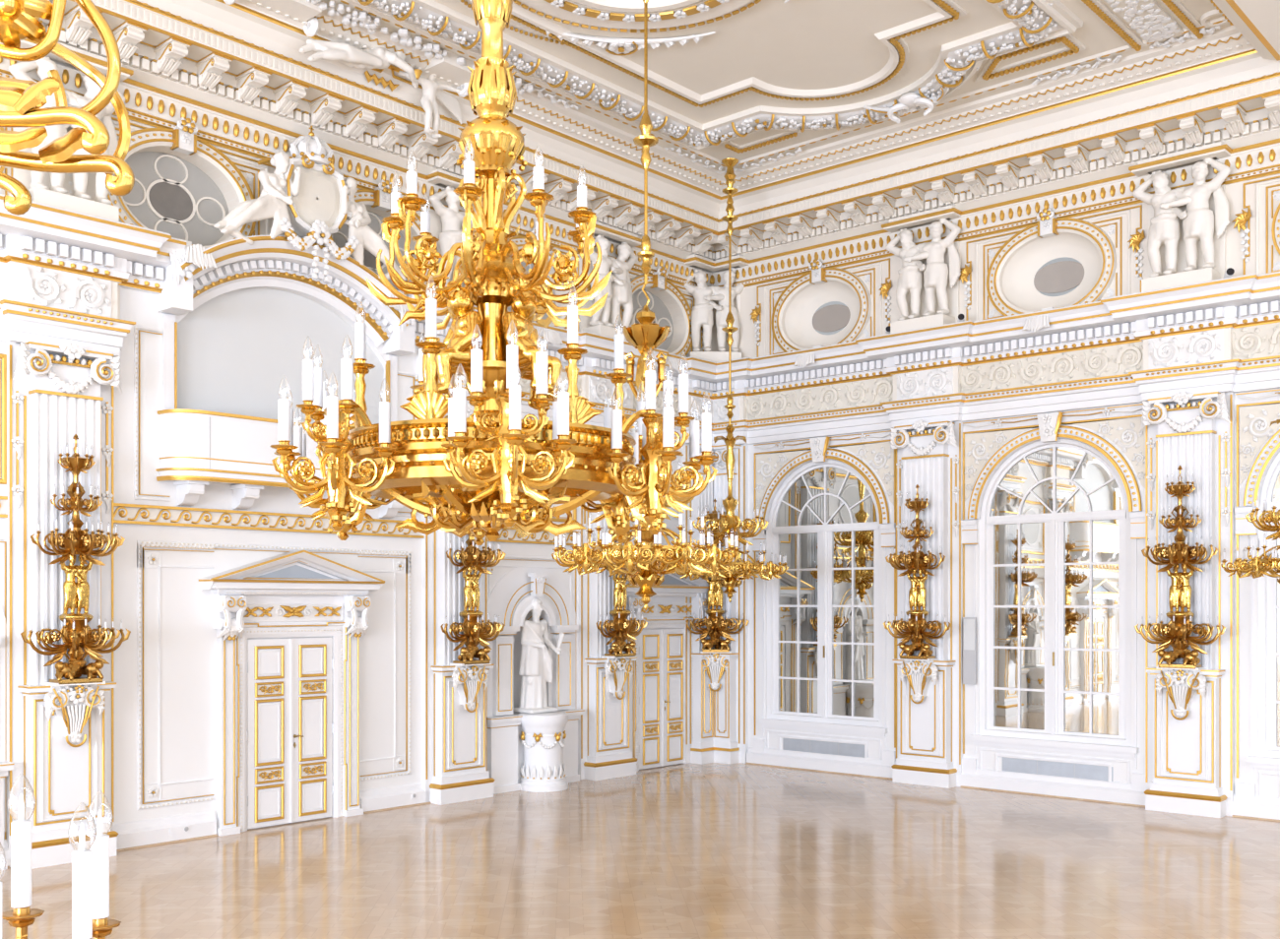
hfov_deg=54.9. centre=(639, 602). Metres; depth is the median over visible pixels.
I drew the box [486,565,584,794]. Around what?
niche
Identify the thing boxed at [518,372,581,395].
trim
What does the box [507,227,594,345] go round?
oval window
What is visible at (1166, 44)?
trim
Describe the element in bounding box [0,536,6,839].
trim
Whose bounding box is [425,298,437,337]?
candle
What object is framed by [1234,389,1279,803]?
arched window
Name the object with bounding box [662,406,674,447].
candle
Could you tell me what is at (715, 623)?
candelabrum
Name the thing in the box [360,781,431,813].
baseboard
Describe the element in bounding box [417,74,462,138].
statue
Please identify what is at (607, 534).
candle
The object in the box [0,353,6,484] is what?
trim
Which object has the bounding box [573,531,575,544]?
candle
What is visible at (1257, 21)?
trim
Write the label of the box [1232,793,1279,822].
baseboard
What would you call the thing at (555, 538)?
candle
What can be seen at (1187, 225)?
statue group
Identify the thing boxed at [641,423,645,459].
candle
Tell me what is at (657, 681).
door
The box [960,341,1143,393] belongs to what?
trim
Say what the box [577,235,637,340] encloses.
statue group
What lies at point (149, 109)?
trim
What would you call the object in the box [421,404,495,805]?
pilaster
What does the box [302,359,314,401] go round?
candle
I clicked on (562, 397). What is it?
candle
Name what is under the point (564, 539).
candle
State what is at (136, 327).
trim
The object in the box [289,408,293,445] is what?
candle
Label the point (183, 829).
power socket
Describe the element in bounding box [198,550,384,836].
door
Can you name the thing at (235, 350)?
niche
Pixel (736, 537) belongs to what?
candle
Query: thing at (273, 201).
statue
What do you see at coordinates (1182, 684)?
console
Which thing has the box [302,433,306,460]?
candle
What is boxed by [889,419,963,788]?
pilaster
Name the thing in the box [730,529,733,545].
candle
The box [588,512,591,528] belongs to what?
candle
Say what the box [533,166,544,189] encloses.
candle
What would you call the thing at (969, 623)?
speaker
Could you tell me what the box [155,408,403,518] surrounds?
balcony
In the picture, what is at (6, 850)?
baseboard
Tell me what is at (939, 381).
trim
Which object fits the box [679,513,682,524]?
candle
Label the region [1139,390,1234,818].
pilaster
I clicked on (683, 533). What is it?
candle
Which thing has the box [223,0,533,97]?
trim
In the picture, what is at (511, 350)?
candle
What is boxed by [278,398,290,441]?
candle
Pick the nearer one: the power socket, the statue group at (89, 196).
the statue group at (89, 196)
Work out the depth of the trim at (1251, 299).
22.70 m
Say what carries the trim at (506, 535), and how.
attached to the wall at (188, 635)
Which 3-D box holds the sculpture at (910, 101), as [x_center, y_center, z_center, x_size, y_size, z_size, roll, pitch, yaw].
[4.659,-8.370,20.870,1.557,0.419,0.758,0,0,42]
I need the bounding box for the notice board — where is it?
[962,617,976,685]
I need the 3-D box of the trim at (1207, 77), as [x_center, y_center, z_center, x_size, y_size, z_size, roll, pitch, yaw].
[-1.995,-8.040,5.218,24.500,1.320,38.011,0,0,42]
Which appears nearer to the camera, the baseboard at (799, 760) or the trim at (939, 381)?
the trim at (939, 381)
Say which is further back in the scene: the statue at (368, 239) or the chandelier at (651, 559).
the statue at (368, 239)
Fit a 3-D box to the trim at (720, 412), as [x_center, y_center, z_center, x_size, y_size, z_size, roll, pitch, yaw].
[1.876,-4.210,26.912,0.720,0.520,0.111,0,0,42]
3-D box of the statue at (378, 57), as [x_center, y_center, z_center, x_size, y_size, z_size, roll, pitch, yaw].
[-4.295,-8.403,18.843,2.114,0.951,0.649,0,0,-43]
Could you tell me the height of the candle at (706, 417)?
0.192 m
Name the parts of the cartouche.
scroll frame, crown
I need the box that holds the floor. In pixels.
[0,763,1279,938]
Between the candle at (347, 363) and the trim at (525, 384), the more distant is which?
the trim at (525, 384)
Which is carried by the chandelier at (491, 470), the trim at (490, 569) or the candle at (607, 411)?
the candle at (607, 411)
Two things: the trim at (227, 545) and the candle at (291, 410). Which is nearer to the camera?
the candle at (291, 410)
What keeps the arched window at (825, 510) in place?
attached to the wall at (746, 347)
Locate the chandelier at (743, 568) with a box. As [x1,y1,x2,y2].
[675,157,788,602]
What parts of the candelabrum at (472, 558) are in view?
stem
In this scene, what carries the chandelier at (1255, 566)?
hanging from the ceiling
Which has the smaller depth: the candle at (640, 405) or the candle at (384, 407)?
the candle at (384, 407)
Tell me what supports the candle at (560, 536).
on the chandelier at (651, 559)
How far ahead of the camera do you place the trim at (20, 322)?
16.46 m
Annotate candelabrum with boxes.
[20,434,130,684]
[440,533,506,664]
[596,507,647,657]
[686,499,748,652]
[883,484,951,659]
[1134,465,1225,669]
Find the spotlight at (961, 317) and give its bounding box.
[957,314,964,321]
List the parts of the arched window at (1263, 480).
sill panel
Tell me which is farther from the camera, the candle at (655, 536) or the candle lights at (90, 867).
the candle at (655, 536)
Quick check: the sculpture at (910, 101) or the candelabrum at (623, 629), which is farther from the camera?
the candelabrum at (623, 629)
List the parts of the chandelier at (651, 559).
stem, hanging rod, lamp shade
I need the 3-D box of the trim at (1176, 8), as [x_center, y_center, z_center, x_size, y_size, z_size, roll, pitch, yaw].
[3.848,-8.645,13.505,0.200,0.111,14.166,0,0,42]
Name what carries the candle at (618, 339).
on the chandelier at (491, 470)
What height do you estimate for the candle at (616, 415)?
0.192 m
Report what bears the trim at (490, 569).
attached to the wall at (188, 635)
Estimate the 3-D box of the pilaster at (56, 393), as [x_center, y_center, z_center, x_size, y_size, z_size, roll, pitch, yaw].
[-7.756,-0.001,16.670,0.473,7.001,1.465,0,0,42]
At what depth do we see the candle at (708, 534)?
14.16 m
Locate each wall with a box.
[0,60,710,838]
[710,157,1279,797]
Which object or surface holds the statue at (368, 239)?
on the trim at (269, 262)
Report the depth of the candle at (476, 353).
5.54 m
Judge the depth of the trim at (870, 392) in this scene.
25.42 m
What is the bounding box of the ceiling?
[321,0,1230,174]
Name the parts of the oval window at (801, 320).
pane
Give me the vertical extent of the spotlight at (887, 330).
0.213 m
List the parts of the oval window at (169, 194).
pane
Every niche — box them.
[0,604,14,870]
[177,288,383,424]
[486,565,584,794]
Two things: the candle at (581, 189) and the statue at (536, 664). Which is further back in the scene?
the statue at (536, 664)
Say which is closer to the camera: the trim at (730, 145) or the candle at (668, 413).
the candle at (668, 413)
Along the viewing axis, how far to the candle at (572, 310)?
5.97 m
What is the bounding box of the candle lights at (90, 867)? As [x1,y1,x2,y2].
[0,773,121,938]
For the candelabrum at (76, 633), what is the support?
on the console at (72, 704)
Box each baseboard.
[3,838,9,868]
[113,810,217,851]
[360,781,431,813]
[745,746,895,779]
[960,768,1145,807]
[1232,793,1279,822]
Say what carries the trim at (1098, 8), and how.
attached to the ceiling
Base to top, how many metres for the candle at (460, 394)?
0.192 m
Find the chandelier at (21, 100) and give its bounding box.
[0,0,134,215]
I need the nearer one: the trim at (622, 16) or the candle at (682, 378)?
the candle at (682, 378)
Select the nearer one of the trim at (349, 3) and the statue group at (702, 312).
the trim at (349, 3)
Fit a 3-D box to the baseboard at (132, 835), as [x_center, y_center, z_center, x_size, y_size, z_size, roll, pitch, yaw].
[-6.897,3.315,17.893,0.125,0.370,1.570,0,0,42]
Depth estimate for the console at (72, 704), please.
16.46 m
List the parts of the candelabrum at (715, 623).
stem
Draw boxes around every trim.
[0,57,1279,287]
[0,193,186,294]
[0,261,135,359]
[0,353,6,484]
[0,496,7,517]
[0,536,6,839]
[20,263,111,318]
[39,0,1279,271]
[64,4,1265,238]
[113,503,424,538]
[133,324,417,517]
[136,540,410,574]
[136,543,214,810]
[157,235,416,421]
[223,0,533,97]
[332,0,1225,168]
[351,0,1083,150]
[358,552,410,781]
[406,271,1279,399]
[415,327,1279,445]
[456,0,579,48]
[470,0,789,55]
[486,526,579,545]
[488,555,577,716]
[511,0,952,104]
[512,0,762,32]
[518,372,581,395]
[521,25,1220,174]
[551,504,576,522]
[588,376,631,408]
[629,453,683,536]
[633,385,679,416]
[691,395,712,423]
[712,396,739,423]
[721,130,801,153]
[745,376,893,420]
[896,366,953,400]
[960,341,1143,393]
[974,33,1086,82]
[1078,0,1146,51]
[1103,0,1228,43]
[1148,328,1223,370]
[1158,0,1208,39]
[1210,0,1279,61]
[1231,322,1279,360]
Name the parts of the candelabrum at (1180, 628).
stem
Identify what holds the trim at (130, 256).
attached to the wall at (188, 635)
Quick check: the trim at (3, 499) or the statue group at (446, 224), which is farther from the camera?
the statue group at (446, 224)
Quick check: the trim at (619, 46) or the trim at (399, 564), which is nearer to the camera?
the trim at (619, 46)
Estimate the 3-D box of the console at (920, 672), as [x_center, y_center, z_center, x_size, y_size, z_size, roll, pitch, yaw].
[5.315,1.501,23.526,0.804,0.882,0.340,0,0,42]
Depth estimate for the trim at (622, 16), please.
17.91 m
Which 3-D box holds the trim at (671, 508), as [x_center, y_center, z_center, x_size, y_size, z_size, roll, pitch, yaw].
[0.437,-2.325,26.179,0.030,1.790,2.040,0,0,42]
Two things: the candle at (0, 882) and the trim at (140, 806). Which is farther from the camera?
the trim at (140, 806)
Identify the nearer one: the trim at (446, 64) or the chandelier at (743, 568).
the trim at (446, 64)
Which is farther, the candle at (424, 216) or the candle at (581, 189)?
the candle at (424, 216)
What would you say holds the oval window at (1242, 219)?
in the wall at (746, 347)
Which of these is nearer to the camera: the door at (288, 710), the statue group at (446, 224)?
the door at (288, 710)
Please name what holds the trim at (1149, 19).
attached to the ceiling
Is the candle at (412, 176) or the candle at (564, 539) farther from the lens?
the candle at (564, 539)
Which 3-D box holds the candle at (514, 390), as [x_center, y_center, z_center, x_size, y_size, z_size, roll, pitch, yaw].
[-0.543,-0.847,5.354,0.051,0.192,0.054,0,0,-12]
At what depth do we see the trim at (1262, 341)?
19.86 m
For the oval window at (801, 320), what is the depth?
25.80 m
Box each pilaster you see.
[5,340,122,869]
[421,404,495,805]
[576,432,637,780]
[682,443,748,765]
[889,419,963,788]
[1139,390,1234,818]
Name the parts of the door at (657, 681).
panel moulding, panel moulding, panel moulding, carved panel, carved panel, architrave, panel moulding, panel moulding, panel moulding, carved panel, carved panel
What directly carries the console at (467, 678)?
attached to the pilaster at (453, 737)
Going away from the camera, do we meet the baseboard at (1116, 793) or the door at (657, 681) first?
the baseboard at (1116, 793)
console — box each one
[43,680,105,747]
[449,662,491,712]
[601,655,637,700]
[697,650,730,692]
[897,657,938,703]
[1155,666,1206,720]
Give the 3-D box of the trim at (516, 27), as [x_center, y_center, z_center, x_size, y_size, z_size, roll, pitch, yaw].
[-2.020,-8.652,18.103,0.616,0.095,3.058,0,0,39]
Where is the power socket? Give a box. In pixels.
[169,826,190,834]
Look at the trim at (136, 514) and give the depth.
18.81 m
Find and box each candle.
[0,882,1,938]
[11,820,31,907]
[71,849,92,938]
[90,833,109,918]
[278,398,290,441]
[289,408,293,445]
[291,426,302,462]
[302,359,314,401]
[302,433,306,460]
[313,367,322,407]
[320,390,329,425]
[326,395,338,438]
[341,358,353,399]
[354,322,365,358]
[379,401,390,443]
[390,192,401,213]
[406,171,417,193]
[418,348,423,381]
[420,211,430,232]
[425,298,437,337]
[448,397,454,437]
[453,387,466,432]
[463,160,474,184]
[470,348,482,391]
[506,344,517,388]
[509,384,520,429]
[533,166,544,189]
[535,221,545,241]
[535,351,547,394]
[552,401,558,440]
[554,536,558,547]
[557,391,569,435]
[559,534,562,545]
[563,534,566,548]
[567,305,577,343]
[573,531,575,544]
[576,185,586,206]
[577,531,580,546]
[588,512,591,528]
[601,527,605,544]
[603,407,612,428]
[605,525,608,544]
[611,409,622,448]
[614,333,623,368]
[629,432,639,466]
[637,401,644,435]
[638,526,640,542]
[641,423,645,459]
[644,370,655,409]
[653,534,657,543]
[657,532,661,543]
[662,380,673,407]
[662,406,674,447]
[678,374,688,412]
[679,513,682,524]
[682,525,685,542]
[689,420,699,457]
[689,514,692,529]
[699,530,703,545]
[701,412,711,451]
[701,512,703,527]
[706,528,710,543]
[724,532,728,548]
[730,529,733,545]
[734,529,737,546]
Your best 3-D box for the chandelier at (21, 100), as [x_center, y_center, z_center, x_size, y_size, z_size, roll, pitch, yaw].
[-1.879,-4.619,2.908,1.781,8.162,1.224,0,0,0]
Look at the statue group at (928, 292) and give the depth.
23.50 m
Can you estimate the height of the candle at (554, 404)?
0.192 m
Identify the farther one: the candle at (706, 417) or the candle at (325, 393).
the candle at (325, 393)
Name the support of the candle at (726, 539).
on the chandelier at (651, 559)
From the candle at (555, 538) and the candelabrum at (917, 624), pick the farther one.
the candelabrum at (917, 624)
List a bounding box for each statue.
[213,151,302,245]
[299,39,418,88]
[339,177,405,280]
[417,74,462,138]
[512,597,565,713]
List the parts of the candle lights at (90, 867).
bulb, bulb, bulb, bulb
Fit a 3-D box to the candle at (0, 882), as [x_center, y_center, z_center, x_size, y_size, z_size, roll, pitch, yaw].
[-1.075,0.540,2.040,0.033,0.152,0.031,0,0,0]
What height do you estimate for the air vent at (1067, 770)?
0.420 m
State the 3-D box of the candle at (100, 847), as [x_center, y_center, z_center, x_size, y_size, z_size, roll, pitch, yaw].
[-1.009,0.511,2.300,0.033,0.152,0.031,0,0,0]
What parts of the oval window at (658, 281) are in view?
pane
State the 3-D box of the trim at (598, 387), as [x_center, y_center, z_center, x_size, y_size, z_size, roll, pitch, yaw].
[-0.590,-4.210,24.682,0.110,0.520,1.200,0,0,42]
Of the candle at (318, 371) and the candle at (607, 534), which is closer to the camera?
the candle at (318, 371)
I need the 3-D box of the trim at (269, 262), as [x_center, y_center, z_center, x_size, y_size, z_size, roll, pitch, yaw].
[-5.444,-3.745,19.363,0.834,3.770,4.488,0,0,42]
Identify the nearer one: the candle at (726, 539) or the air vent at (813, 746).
the candle at (726, 539)
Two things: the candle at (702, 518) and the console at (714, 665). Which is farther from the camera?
the console at (714, 665)
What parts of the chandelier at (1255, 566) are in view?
lamp shade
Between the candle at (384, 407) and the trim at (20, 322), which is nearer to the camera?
the candle at (384, 407)
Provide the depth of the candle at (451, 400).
5.66 m
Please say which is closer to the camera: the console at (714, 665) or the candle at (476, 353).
the candle at (476, 353)
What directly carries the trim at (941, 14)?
attached to the ceiling
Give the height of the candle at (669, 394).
0.192 m
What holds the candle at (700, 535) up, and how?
on the chandelier at (651, 559)
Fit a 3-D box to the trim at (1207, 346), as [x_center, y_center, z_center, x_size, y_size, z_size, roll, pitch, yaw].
[9.074,-4.210,20.484,1.200,0.520,0.110,0,0,42]
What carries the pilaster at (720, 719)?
on the floor
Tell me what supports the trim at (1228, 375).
attached to the wall at (746, 347)
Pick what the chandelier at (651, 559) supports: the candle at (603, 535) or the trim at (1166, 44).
the candle at (603, 535)
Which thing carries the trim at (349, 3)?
attached to the ceiling
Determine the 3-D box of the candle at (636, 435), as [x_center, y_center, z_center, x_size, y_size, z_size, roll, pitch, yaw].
[-0.035,-0.847,6.838,0.051,0.192,0.054,0,0,-16]
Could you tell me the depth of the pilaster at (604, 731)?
24.39 m
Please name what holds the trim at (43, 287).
attached to the wall at (188, 635)
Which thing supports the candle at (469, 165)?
on the chandelier at (491, 470)
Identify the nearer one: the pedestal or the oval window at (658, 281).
the pedestal
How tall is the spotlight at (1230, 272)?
0.213 m
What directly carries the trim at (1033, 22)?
attached to the ceiling
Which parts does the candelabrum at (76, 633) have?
stem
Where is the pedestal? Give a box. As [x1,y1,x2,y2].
[518,711,568,792]
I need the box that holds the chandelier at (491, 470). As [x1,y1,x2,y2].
[269,0,718,545]
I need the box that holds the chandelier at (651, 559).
[551,0,741,610]
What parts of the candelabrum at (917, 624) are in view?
stem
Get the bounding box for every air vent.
[782,738,864,758]
[1002,757,1113,781]
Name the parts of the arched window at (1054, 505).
sill panel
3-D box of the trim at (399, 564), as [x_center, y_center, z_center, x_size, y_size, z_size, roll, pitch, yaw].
[-4.316,1.065,20.851,0.067,3.830,1.080,0,0,42]
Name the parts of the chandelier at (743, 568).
stem, hanging rod, lamp shade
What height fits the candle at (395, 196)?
0.119 m
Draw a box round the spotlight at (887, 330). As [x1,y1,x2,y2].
[885,325,890,333]
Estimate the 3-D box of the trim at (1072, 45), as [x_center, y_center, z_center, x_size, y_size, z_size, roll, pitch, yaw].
[6.026,-8.645,19.607,1.879,0.111,0.740,0,0,42]
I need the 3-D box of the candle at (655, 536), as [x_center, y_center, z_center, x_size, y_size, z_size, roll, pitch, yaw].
[0.181,-0.783,14.192,0.037,0.210,0.037,0,0,-24]
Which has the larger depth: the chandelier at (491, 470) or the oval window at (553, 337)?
the oval window at (553, 337)
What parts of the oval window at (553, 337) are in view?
pane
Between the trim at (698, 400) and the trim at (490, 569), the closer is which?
the trim at (490, 569)
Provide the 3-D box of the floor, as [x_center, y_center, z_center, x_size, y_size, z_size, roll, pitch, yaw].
[-1.962,3.600,5.196,25.400,0.200,39.000,0,0,42]
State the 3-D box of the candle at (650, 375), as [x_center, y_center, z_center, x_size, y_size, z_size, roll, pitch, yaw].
[0.053,-1.047,6.069,0.051,0.192,0.054,0,0,8]
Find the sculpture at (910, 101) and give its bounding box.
[863,82,948,123]
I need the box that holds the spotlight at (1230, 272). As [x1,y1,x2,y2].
[1223,267,1234,278]
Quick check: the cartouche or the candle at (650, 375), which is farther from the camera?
the cartouche
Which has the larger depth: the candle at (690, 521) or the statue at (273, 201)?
the statue at (273, 201)
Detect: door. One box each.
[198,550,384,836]
[625,569,710,772]
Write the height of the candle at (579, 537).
0.210 m
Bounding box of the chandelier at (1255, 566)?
[1220,419,1279,583]
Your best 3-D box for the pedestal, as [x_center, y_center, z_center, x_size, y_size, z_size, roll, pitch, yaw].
[-1.818,2.790,23.165,0.920,1.420,0.920,0,0,42]
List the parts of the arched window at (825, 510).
sill panel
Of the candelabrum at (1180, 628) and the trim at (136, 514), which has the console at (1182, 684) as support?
the candelabrum at (1180, 628)
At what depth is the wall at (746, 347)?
22.99 m
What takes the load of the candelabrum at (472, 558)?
on the console at (467, 678)
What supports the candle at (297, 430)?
on the chandelier at (491, 470)
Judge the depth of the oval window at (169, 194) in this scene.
18.33 m
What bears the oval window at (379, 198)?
in the wall at (188, 635)
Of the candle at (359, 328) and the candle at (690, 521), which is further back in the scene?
the candle at (690, 521)
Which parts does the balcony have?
rail, moulding, panel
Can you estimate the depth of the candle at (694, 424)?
6.36 m
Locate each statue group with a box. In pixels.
[8,56,125,221]
[426,186,479,296]
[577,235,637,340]
[683,266,744,362]
[885,218,960,333]
[1132,157,1230,292]
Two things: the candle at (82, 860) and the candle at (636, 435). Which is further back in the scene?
the candle at (636, 435)
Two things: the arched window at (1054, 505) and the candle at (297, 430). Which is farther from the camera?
the arched window at (1054, 505)
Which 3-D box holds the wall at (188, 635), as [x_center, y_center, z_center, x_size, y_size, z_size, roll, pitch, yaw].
[-11.082,-2.600,13.674,0.500,12.200,38.500,0,0,42]
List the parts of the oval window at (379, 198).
pane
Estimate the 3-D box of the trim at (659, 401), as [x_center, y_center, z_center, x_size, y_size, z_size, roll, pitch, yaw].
[0.371,-4.210,25.969,0.110,0.520,1.900,0,0,42]
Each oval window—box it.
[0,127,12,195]
[67,117,275,270]
[300,179,438,314]
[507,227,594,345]
[619,265,703,373]
[750,257,891,368]
[959,204,1144,332]
[1231,176,1279,274]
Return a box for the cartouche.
[257,126,359,281]
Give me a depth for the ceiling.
19.44 m
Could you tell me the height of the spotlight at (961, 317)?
0.213 m
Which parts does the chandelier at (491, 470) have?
bulb, bulb, bulb, bulb, bulb, bulb, bulb, bulb, bulb, bulb, bulb, bulb, bulb, stem, bulb, bulb, bulb, bulb, bulb, bulb, bulb, bulb, bulb, bulb, bulb, bulb, bulb, bulb, bulb, bulb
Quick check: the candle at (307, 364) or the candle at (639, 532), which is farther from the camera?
the candle at (639, 532)
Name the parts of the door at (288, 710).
carved panel, carved panel, panel moulding, panel moulding, panel moulding, architrave, panel moulding, panel moulding, panel moulding, carved panel, carved panel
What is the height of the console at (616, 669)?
0.882 m
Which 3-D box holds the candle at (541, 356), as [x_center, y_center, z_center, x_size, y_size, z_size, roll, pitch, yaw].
[-0.448,-1.047,5.623,0.054,0.192,0.051,0,0,-2]
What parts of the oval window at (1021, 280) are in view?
pane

